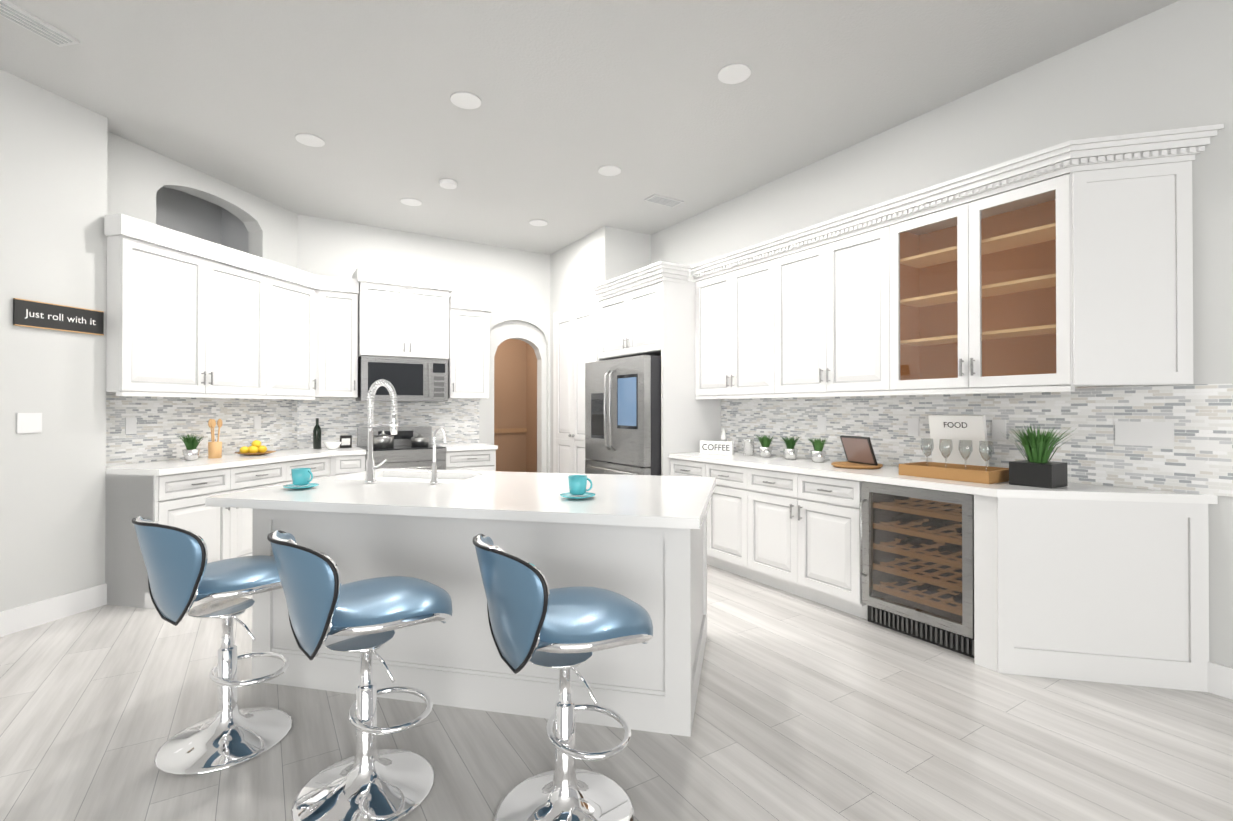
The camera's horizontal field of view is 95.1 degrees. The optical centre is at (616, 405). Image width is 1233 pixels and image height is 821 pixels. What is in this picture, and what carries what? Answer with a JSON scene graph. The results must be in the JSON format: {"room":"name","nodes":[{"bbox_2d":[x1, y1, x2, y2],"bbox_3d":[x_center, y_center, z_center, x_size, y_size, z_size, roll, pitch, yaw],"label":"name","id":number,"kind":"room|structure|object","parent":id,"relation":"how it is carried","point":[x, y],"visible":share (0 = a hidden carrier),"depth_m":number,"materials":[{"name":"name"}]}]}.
{"room":"kitchen","nodes":[
{"label":"kitchen","id":0,"kind":"room"},
{"bbox_2d":[494,339,536,471],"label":"door","id":1,"kind":"structure","parent":0,"point":[515,400],"depth_m":9.32,"materials":[{"name":"brown wood"}]},
{"bbox_2d":[0,0,1178,254],"bbox_3d":[-2.102,-1.984,1.247,16.000,0.050,16.500,0,0,-32],"label":"ceiling","id":2,"kind":"structure","parent":0,"point":[574,96],"depth_m":3.45,"materials":[{"name":"grey paint"}]},
{"bbox_2d":[0,0,79,46],"bbox_3d":[-2.936,-1.940,2.869,0.277,0.017,0.334,0,0,-32],"label":"ceiling vent","id":3,"kind":"object","parent":2,"relation":"in","point":[15,14],"depth_m":2.86,"materials":[{"name":"silver metal"}]},
{"bbox_2d":[295,134,324,146],"bbox_3d":[-2.234,-1.935,4.110,0.188,0.010,0.188,0,0,-41],"label":"recessed light","id":4,"kind":"object","parent":2,"relation":"in","point":[306,139],"depth_m":4.10,"materials":[{"name":"white plastic"}]},
{"bbox_2d":[401,198,421,205],"bbox_3d":[-1.944,-1.928,5.335,0.188,0.010,0.188,0,0,13],"label":"recessed light","id":5,"kind":"object","parent":2,"relation":"in","point":[407,201],"depth_m":5.33,"materials":[{"name":"white"}]},
{"bbox_2d":[439,179,456,188],"bbox_3d":[-1.458,-1.919,4.885,0.150,0.034,0.148,0,0,-32],"label":"recessed light","id":6,"kind":"object","parent":2,"relation":"in","point":[444,183],"depth_m":4.85,"materials":[{"name":"white"}]},
{"bbox_2d":[450,92,480,108],"bbox_3d":[-0.957,-1.938,3.581,0.188,0.010,0.188,0,0,-41],"label":"recessed light","id":7,"kind":"object","parent":2,"relation":"in","point":[465,100],"depth_m":3.57,"materials":[{"name":"white plastic"}]},
{"bbox_2d":[529,220,546,225],"bbox_3d":[-0.822,-1.924,5.938,0.188,0.010,0.188,0,0,-41],"label":"recessed light","id":8,"kind":"object","parent":2,"relation":"in","point":[533,222],"depth_m":5.91,"materials":[{"name":"white plastic"}]},
{"bbox_2d":[598,165,620,175],"bbox_3d":[-0.057,-1.932,4.635,0.188,0.010,0.188,0,0,-41],"label":"recessed light","id":9,"kind":"object","parent":2,"relation":"in","point":[609,170],"depth_m":4.62,"materials":[{"name":"white plastic"}]},
{"bbox_2d":[645,194,683,206],"bbox_3d":[0.448,-1.926,5.281,0.354,0.017,0.181,0,0,-32],"label":"ceiling vent","id":10,"kind":"object","parent":2,"relation":"in","point":[655,198],"depth_m":5.28,"materials":[{"name":"silver metal"}]},
{"bbox_2d":[718,64,750,83],"bbox_3d":[0.689,-1.940,3.297,0.188,0.010,0.188,0,0,13],"label":"recessed light","id":11,"kind":"object","parent":2,"relation":"in","point":[733,74],"depth_m":3.28,"materials":[{"name":"white plastic"}]},
{"bbox_2d":[0,564,1232,820],"bbox_3d":[-2.102,1.346,1.227,16.000,0.050,16.500,0,0,-32],"label":"floor","id":12,"kind":"structure","parent":0,"point":[808,710],"depth_m":2.26,"materials":[{"name":"grey wood"}]},
{"bbox_2d":[105,475,168,608],"bbox_3d":[-3.309,0.899,3.791,0.495,0.876,0.449,0,0,-32],"label":"base cabinet","id":13,"kind":"object","parent":12,"relation":"on","point":[128,497],"depth_m":3.75,"materials":[{"name":"white wood"}]},
{"bbox_2d":[132,516,291,775],"bbox_3d":[-1.542,0.868,2.230,0.571,0.919,0.574,0,0,-32],"label":"stool","id":14,"kind":"object","parent":12,"relation":"on","point":[183,575],"visible":0.92,"depth_m":2.13,"materials":[{"name":"silver metal"}]},
{"bbox_2d":[106,455,364,562],"bbox_3d":[-3.099,0.904,4.707,1.830,0.876,1.754,0,0,-32],"label":"base cabinet","id":15,"kind":"object","parent":12,"relation":"on","point":[178,501],"depth_m":4.22,"materials":[{"name":"white wood"}]},
{"bbox_2d":[106,456,326,475],"bbox_3d":[-2.834,0.443,4.072,1.595,0.040,0.450,0,0,-32],"label":"countertop","id":16,"kind":"structure","parent":15,"relation":"on","point":[164,467],"depth_m":3.97,"materials":[{"name":"white stone"}]},
{"bbox_2d":[129,447,365,463],"bbox_3d":[-3.191,0.448,4.901,1.879,0.040,1.331,0,0,-32],"label":"countertop","id":17,"kind":"structure","parent":15,"relation":"on","point":[301,452],"depth_m":5.03,"materials":[{"name":"white stone"}]},
{"bbox_2d":[178,433,205,460],"bbox_3d":[-3.285,0.319,4.365,0.206,0.210,0.204,0,0,-32],"label":"plant","id":18,"kind":"object","parent":17,"relation":"on","point":[191,451],"visible":1,"depth_m":4.33,"materials":[{"name":"green plant"}]},
{"bbox_2d":[208,419,222,457],"bbox_3d":[-3.255,0.266,4.568,0.095,0.318,0.115,0,0,-32],"label":"utensil holder","id":19,"kind":"object","parent":17,"relation":"on","point":[214,449],"visible":1,"depth_m":4.54,"materials":[{"name":"brown wood"}]},
{"bbox_2d":[235,440,275,454],"bbox_3d":[-3.136,0.363,4.896,0.300,0.127,0.300,0,0,-32],"label":"fruit plate","id":20,"kind":"object","parent":17,"relation":"on","point":[256,448],"visible":1,"depth_m":4.85,"materials":[{"name":"yellow food"}]},
{"bbox_2d":[313,418,320,448],"bbox_3d":[-2.984,0.278,5.620,0.074,0.305,0.072,0,0,-32],"label":"wine bottle","id":21,"kind":"object","parent":17,"relation":"on","point":[317,436],"visible":1,"depth_m":5.59,"materials":[{"name":"black"}]},
{"bbox_2d":[323,442,341,449],"bbox_3d":[-2.797,0.395,5.548,0.170,0.070,0.170,0,0,-32],"label":"bowl","id":22,"kind":"object","parent":17,"relation":"on","point":[332,445],"visible":1,"depth_m":5.50,"materials":[{"name":"white ceramic"}]},
{"bbox_2d":[340,435,351,447],"bbox_3d":[-2.771,0.369,5.768,0.110,0.131,0.037,0,0,-32],"label":"frame","id":23,"kind":"object","parent":17,"relation":"on","point":[346,440],"visible":0.86,"depth_m":5.76,"materials":[{"name":"black"}]},
{"bbox_2d":[267,530,452,820],"bbox_3d":[-0.862,0.866,1.931,0.572,0.919,0.541,0,0,-32],"label":"stool","id":24,"kind":"object","parent":12,"relation":"on","point":[368,780],"visible":1,"depth_m":1.86,"materials":[{"name":"blue leather"}]},
{"bbox_2d":[357,426,445,470],"bbox_3d":[-2.239,0.781,5.870,0.760,1.095,0.684,0,0,-32],"label":"stove","id":25,"kind":"object","parent":12,"relation":"on","point":[403,453],"visible":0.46,"depth_m":5.75,"materials":[{"name":"silver metal"}]},
{"bbox_2d":[373,431,393,447],"bbox_3d":[-2.382,0.346,5.752,0.206,0.165,0.206,0,0,-44],"label":"pot","id":26,"kind":"object","parent":25,"relation":"on","point":[382,440],"depth_m":5.67,"materials":[{"name":"silver metal"}]},
{"bbox_2d":[411,434,428,446],"bbox_3d":[-2.080,0.364,5.966,0.177,0.130,0.177,0,0,-44],"label":"pot","id":27,"kind":"object","parent":25,"relation":"on","point":[418,441],"depth_m":5.89,"materials":[{"name":"silver metal"}]},
{"bbox_2d":[446,449,495,470],"bbox_3d":[-1.709,0.913,6.257,0.540,0.876,0.621,0,0,-32],"label":"base cabinet","id":28,"kind":"object","parent":12,"relation":"on","point":[468,460],"depth_m":6.00,"materials":[{"name":"white wood"}]},
{"bbox_2d":[436,443,497,450],"bbox_3d":[-1.697,0.456,6.254,0.555,0.040,0.642,0,0,-32],"label":"countertop","id":29,"kind":"structure","parent":28,"relation":"on","point":[453,446],"depth_m":6.06,"materials":[{"name":"white stone"}]},
{"bbox_2d":[252,471,706,736],"bbox_3d":[-0.618,0.894,2.996,2.222,0.876,2.222,0,0,-32],"label":"kitchen island","id":30,"kind":"object","parent":12,"relation":"on","point":[641,540],"depth_m":2.47,"materials":[{"name":"white painted wood"},{"name":"white quartz"}]},
{"bbox_2d":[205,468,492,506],"bbox_3d":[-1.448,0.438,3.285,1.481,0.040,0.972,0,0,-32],"label":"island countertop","id":31,"kind":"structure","parent":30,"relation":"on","point":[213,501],"depth_m":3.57,"materials":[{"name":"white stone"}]},
{"bbox_2d":[221,472,715,571],"bbox_3d":[-0.474,0.434,2.731,2.386,0.040,1.972,0,0,-32],"label":"island countertop","id":32,"kind":"structure","parent":30,"relation":"on","point":[522,513],"depth_m":2.49,"materials":[{"name":"white stone"}]},
{"bbox_2d":[283,468,318,488],"bbox_3d":[-1.581,0.365,2.823,0.158,0.098,0.158,0,0,-32],"label":"cup","id":33,"kind":"object","parent":32,"relation":"on","point":[301,479],"depth_m":2.80,"materials":[{"name":"teal ceramic"}]},
{"bbox_2d":[364,379,445,483],"bbox_3d":[-1.165,0.134,3.095,0.397,0.565,0.425,0,0,-32],"label":"faucet","id":34,"kind":"object","parent":32,"relation":"on","point":[393,423],"visible":1,"depth_m":3.03,"materials":[{"name":"silver metal"}]},
{"bbox_2d":[560,475,594,498],"bbox_3d":[-0.172,0.364,2.516,0.158,0.098,0.158,0,0,-32],"label":"cup","id":35,"kind":"object","parent":32,"relation":"on","point":[577,483],"depth_m":2.49,"materials":[{"name":"teal ceramic"}]},
{"bbox_2d":[473,534,652,820],"bbox_3d":[-0.177,0.865,1.825,0.570,0.919,0.511,0,0,-32],"label":"stool","id":36,"kind":"object","parent":12,"relation":"on","point":[533,618],"visible":1,"depth_m":1.75,"materials":[{"name":"blue leather"}]},
{"bbox_2d":[585,355,660,475],"bbox_3d":[0.286,0.452,5.612,0.916,1.790,1.063,0,0,-32],"label":"fridge","id":37,"kind":"object","parent":12,"relation":"on","point":[622,416],"visible":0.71,"depth_m":5.23,"materials":[{"name":"grey metal"}]},
{"bbox_2d":[592,261,720,475],"bbox_3d":[0.392,0.042,5.640,0.770,2.610,1.213,0,0,-32],"label":"enclosure","id":38,"kind":"object","parent":12,"relation":"on","point":[648,310],"visible":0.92,"depth_m":5.18,"materials":[{"name":"white wood"}]},
{"bbox_2d":[670,458,737,574],"bbox_3d":[1.013,0.905,4.794,0.620,0.876,1.004,0,0,-32],"label":"base cabinet","id":39,"kind":"object","parent":12,"relation":"on","point":[722,509],"depth_m":4.52,"materials":[{"name":"white wood"}]},
{"bbox_2d":[738,466,867,619],"bbox_3d":[1.486,0.900,4.047,0.620,0.876,1.003,0,0,-32],"label":"base cabinet","id":40,"kind":"object","parent":12,"relation":"on","point":[798,534],"depth_m":3.83,"materials":[{"name":"white wood"}]},
{"bbox_2d":[859,481,973,657],"bbox_3d":[1.900,0.898,3.328,0.648,0.871,0.645,0,0,-32],"label":"wine fridge","id":41,"kind":"object","parent":12,"relation":"on","point":[916,558],"visible":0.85,"depth_m":3.24,"materials":[{"name":"silver"}]},
{"bbox_2d":[990,497,1208,691],"bbox_3d":[2.326,0.892,2.716,0.624,0.876,0.624,0,0,-32],"label":"base cabinet","id":42,"kind":"object","parent":12,"relation":"on","point":[1115,592],"depth_m":2.72,"materials":[{"name":"white wood"}]},
{"bbox_2d":[669,452,1217,503],"bbox_3d":[1.618,0.441,3.821,0.640,0.040,3.300,0,0,-32],"label":"countertop","id":43,"kind":"structure","parent":42,"relation":"on","point":[884,474],"depth_m":3.02,"materials":[{"name":"white stone"}]},
{"bbox_2d":[700,441,733,454],"bbox_3d":[0.877,0.369,4.944,0.300,0.115,0.035,0,0,33],"label":"block","id":44,"kind":"object","parent":43,"relation":"on","point":[720,451],"visible":0.93,"depth_m":4.92,"materials":[{"name":"white wood"}]},
{"bbox_2d":[702,444,729,450],"bbox_3d":[0.868,0.366,4.928,0.254,0.052,0.001,0,0,33],"label":"lettering","id":45,"kind":"object","parent":44,"relation":"attached to","point":[718,447],"visible":1,"depth_m":4.91,"materials":[{"name":"black"}]},
{"bbox_2d":[720,428,726,440],"bbox_3d":[0.977,0.318,5.134,0.080,0.220,0.080,0,0,-32],"label":"figurine","id":46,"kind":"object","parent":43,"relation":"on","point":[723,437],"visible":0.44,"depth_m":5.12,"materials":[{"name":"white ceramic"}]},
{"bbox_2d":[743,438,753,455],"bbox_3d":[1.130,0.354,4.817,0.094,0.145,0.094,0,0,-32],"label":"canister","id":47,"kind":"object","parent":43,"relation":"on","point":[748,446],"visible":1,"depth_m":4.78,"materials":[{"name":"white ceramic"}]},
{"bbox_2d":[757,434,826,462],"bbox_3d":[1.354,0.329,4.444,0.215,0.190,0.714,0,0,-32],"label":"plants","id":48,"kind":"object","parent":43,"relation":"on","point":[818,452],"visible":1,"depth_m":4.40,"materials":[{"name":"green plant"}]},
{"bbox_2d":[831,435,882,468],"bbox_3d":[1.649,0.316,3.867,0.330,0.210,0.330,0,0,-32],"label":"tablet","id":49,"kind":"object","parent":43,"relation":"on","point":[859,452],"visible":1,"depth_m":3.86,"materials":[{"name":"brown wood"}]},
{"bbox_2d":[899,462,1008,483],"bbox_3d":[1.965,0.385,3.274,0.300,0.065,0.500,0,0,-32],"label":"wooden tray","id":50,"kind":"object","parent":43,"relation":"on","point":[969,473],"visible":0.83,"depth_m":3.20,"materials":[{"name":"brown wood"}]},
{"bbox_2d":[921,438,933,459],"bbox_3d":[1.891,0.303,3.428,0.070,0.205,0.072,0,0,-32],"label":"wine glass","id":51,"kind":"object","parent":50,"relation":"on","point":[923,440],"depth_m":3.42,"materials":[{"name":"clear glass"}]},
{"bbox_2d":[939,439,952,464],"bbox_3d":[1.949,0.302,3.335,0.070,0.205,0.072,0,0,-32],"label":"wine glass","id":52,"kind":"object","parent":50,"relation":"on","point":[951,447],"depth_m":3.33,"materials":[{"name":"clear glass"}]},
{"bbox_2d":[958,440,972,468],"bbox_3d":[2.008,0.302,3.243,0.070,0.205,0.072,0,0,-32],"label":"wine glass","id":53,"kind":"object","parent":50,"relation":"on","point":[960,441],"depth_m":3.24,"materials":[{"name":"clear glass"}]},
{"bbox_2d":[979,441,993,470],"bbox_3d":[2.067,0.301,3.150,0.070,0.205,0.072,0,0,-32],"label":"wine glass","id":54,"kind":"object","parent":50,"relation":"on","point":[984,443],"depth_m":3.15,"materials":[{"name":"clear glass"}]},
{"bbox_2d":[928,415,989,466],"bbox_3d":[2.104,0.237,3.469,0.086,0.360,0.320,0,0,-32],"label":"sign","id":55,"kind":"object","parent":43,"relation":"on","point":[975,430],"visible":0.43,"depth_m":3.44,"materials":[{"name":"white paper"}]},
{"bbox_2d":[944,422,966,427],"bbox_3d":[2.075,0.119,3.450,0.001,0.035,0.137,-8,4,-32],"label":"lettering","id":56,"kind":"object","parent":55,"relation":"attached to","point":[955,423],"visible":1,"depth_m":3.45,"materials":[{"name":"black paint"}]},
{"bbox_2d":[998,424,1080,488],"bbox_3d":[2.209,0.256,2.961,0.341,0.320,0.379,0,0,-32],"label":"pot plant","id":57,"kind":"object","parent":43,"relation":"on","point":[1036,468],"visible":1,"depth_m":2.90,"materials":[{"name":"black plant"}]},
{"bbox_2d":[0,0,1232,667],"bbox_3d":[-2.663,-0.312,2.424,10.378,3.280,6.745,0,0,-32],"label":"wall","id":58,"kind":"structure","parent":0,"point":[72,174],"depth_m":3.57,"materials":[{"name":"grey paint"}]},
{"bbox_2d":[17,413,41,432],"bbox_3d":[-3.526,0.104,3.386,0.007,0.120,0.120,0,0,13],"label":"switch plate","id":59,"kind":"object","parent":58,"relation":"attached to","point":[29,422],"visible":1,"depth_m":3.38,"materials":[{"name":"white plastic"}]},
{"bbox_2d":[0,583,106,636],"bbox_3d":[-4.200,1.246,0.374,4.961,0.140,4.961,0,0,-32],"label":"baseboard","id":60,"kind":"structure","parent":58,"relation":"attached to","point":[14,620],"depth_m":3.48,"materials":[{"name":"white wood"}]},
{"bbox_2d":[13,298,103,334],"bbox_3d":[-3.486,-0.550,3.539,0.019,0.160,0.470,0,0,13],"label":"wall sign","id":61,"kind":"object","parent":58,"relation":"attached to","point":[20,306],"depth_m":3.51,"materials":[{"name":"black wood"}]},
{"bbox_2d":[25,309,95,324],"bbox_3d":[-3.479,-0.546,3.536,0.001,0.057,0.376,0,0,13],"label":"lettering","id":62,"kind":"object","parent":61,"relation":"attached to","point":[79,319],"visible":1,"depth_m":3.52,"materials":[{"name":"white paint"}]},
{"bbox_2d":[106,393,296,465],"bbox_3d":[-3.420,0.170,4.754,0.010,0.514,1.876,0,0,13],"label":"backsplash","id":63,"kind":"structure","parent":58,"relation":"attached to","point":[164,424],"depth_m":4.55,"materials":[{"name":"tile"}]},
{"bbox_2d":[125,418,136,433],"bbox_3d":[-3.553,0.148,4.122,0.006,0.120,0.075,0,0,13],"label":"electrical outlet plate","id":64,"kind":"object","parent":63,"relation":"attached to","point":[130,425],"depth_m":4.12,"materials":[{"name":"white plastic"}]},
{"bbox_2d":[254,416,260,428],"bbox_3d":[-3.311,0.154,5.196,0.006,0.120,0.075,0,0,13],"label":"electrical outlet plate","id":65,"kind":"object","parent":63,"relation":"attached to","point":[257,419],"depth_m":5.19,"materials":[{"name":"white plastic"}]},
{"bbox_2d":[104,226,343,397],"bbox_3d":[-3.269,-0.624,4.723,1.549,1.072,1.562,0,0,-32],"label":"upper cabinet","id":66,"kind":"object","parent":58,"relation":"attached to","point":[180,324],"depth_m":4.43,"materials":[{"name":"white wood"}]},
{"bbox_2d":[344,290,357,397],"bbox_3d":[-2.838,-0.605,5.723,0.349,1.046,0.330,0,0,-32],"label":"upper cabinet","id":67,"kind":"object","parent":58,"relation":"attached to","point":[350,360],"depth_m":5.65,"materials":[{"name":"white wood"}]},
{"bbox_2d":[297,398,478,448],"bbox_3d":[-2.420,0.178,6.173,1.876,0.514,0.010,0,0,-32],"label":"backsplash","id":68,"kind":"structure","parent":58,"relation":"attached to","point":[457,420],"depth_m":6.10,"materials":[{"name":"tile"}]},
{"bbox_2d":[352,278,451,361],"bbox_3d":[-2.287,-0.868,6.020,0.880,0.735,0.420,0,0,-32],"label":"upper cabinet","id":69,"kind":"object","parent":58,"relation":"attached to","point":[392,320],"depth_m":5.82,"materials":[{"name":"white wood"}]},
{"bbox_2d":[356,356,447,401],"bbox_3d":[-2.276,-0.271,6.000,0.860,0.450,0.436,0,0,-32],"label":"microwave","id":70,"kind":"object","parent":69,"relation":"attached to","point":[416,380],"visible":1,"depth_m":5.85,"materials":[{"name":"silver metal"}]},
{"bbox_2d":[448,306,491,398],"bbox_3d":[-1.723,-0.573,6.428,0.450,0.990,0.330,0,0,-32],"label":"upper cabinet","id":71,"kind":"object","parent":58,"relation":"attached to","point":[468,371],"depth_m":6.29,"materials":[{"name":"white wood"}]},
{"bbox_2d":[553,299,597,473],"bbox_3d":[-0.515,0.095,6.594,0.063,2.515,1.070,0,0,-32],"label":"tall cabinet","id":72,"kind":"object","parent":58,"relation":"attached to","point":[575,339],"depth_m":6.63,"materials":[{"name":"white wood"}]},
{"bbox_2d":[694,256,765,399],"bbox_3d":[1.137,-0.631,4.876,0.330,1.086,1.012,0,0,-32],"label":"upper cabinet","id":73,"kind":"object","parent":58,"relation":"attached to","point":[730,303],"depth_m":4.81,"materials":[{"name":"white wood"}]},
{"bbox_2d":[766,216,929,395],"bbox_3d":[1.631,-0.635,4.097,0.330,1.086,1.071,0,0,-32],"label":"upper cabinet","id":74,"kind":"object","parent":58,"relation":"attached to","point":[848,313],"depth_m":3.83,"materials":[{"name":"white wood"}]},
{"bbox_2d":[721,383,1232,496],"bbox_3d":[1.907,0.165,3.954,0.010,0.514,3.386,0,0,-32],"label":"backsplash","id":75,"kind":"structure","parent":58,"relation":"attached to","point":[1197,458],"depth_m":3.08,"materials":[{"name":"tile"}]},
{"bbox_2d":[818,417,825,432],"bbox_3d":[1.608,0.150,4.410,0.006,0.120,0.075,0,0,-32],"label":"outlet","id":76,"kind":"object","parent":75,"relation":"attached to","point":[821,420],"depth_m":4.40,"materials":[{"name":"white plastic"}]},
{"bbox_2d":[908,418,918,435],"bbox_3d":[1.999,0.146,3.793,0.006,0.120,0.075,0,0,-32],"label":"outlet","id":77,"kind":"object","parent":75,"relation":"attached to","point":[913,423],"depth_m":3.79,"materials":[{"name":"white plastic"}]},
{"bbox_2d":[992,420,1005,439],"bbox_3d":[2.277,0.144,3.354,0.006,0.120,0.075,0,0,-32],"label":"outlet","id":78,"kind":"object","parent":75,"relation":"attached to","point":[1000,425],"depth_m":3.35,"materials":[{"name":"white plastic"}]},
{"bbox_2d":[1115,421,1173,446],"bbox_3d":[2.624,0.140,2.805,0.006,0.120,0.218,0,0,-32],"label":"outlet","id":79,"kind":"object","parent":75,"relation":"attached to","point":[1160,434],"depth_m":2.80,"materials":[{"name":"white plastic"}]},
{"bbox_2d":[1050,132,1197,387],"bbox_3d":[2.475,-0.643,2.759,0.334,1.086,0.425,0,0,-32],"label":"upper cabinet","id":80,"kind":"object","parent":58,"relation":"attached to","point":[1067,266],"depth_m":2.74,"materials":[{"name":"white wood"}]}
]}

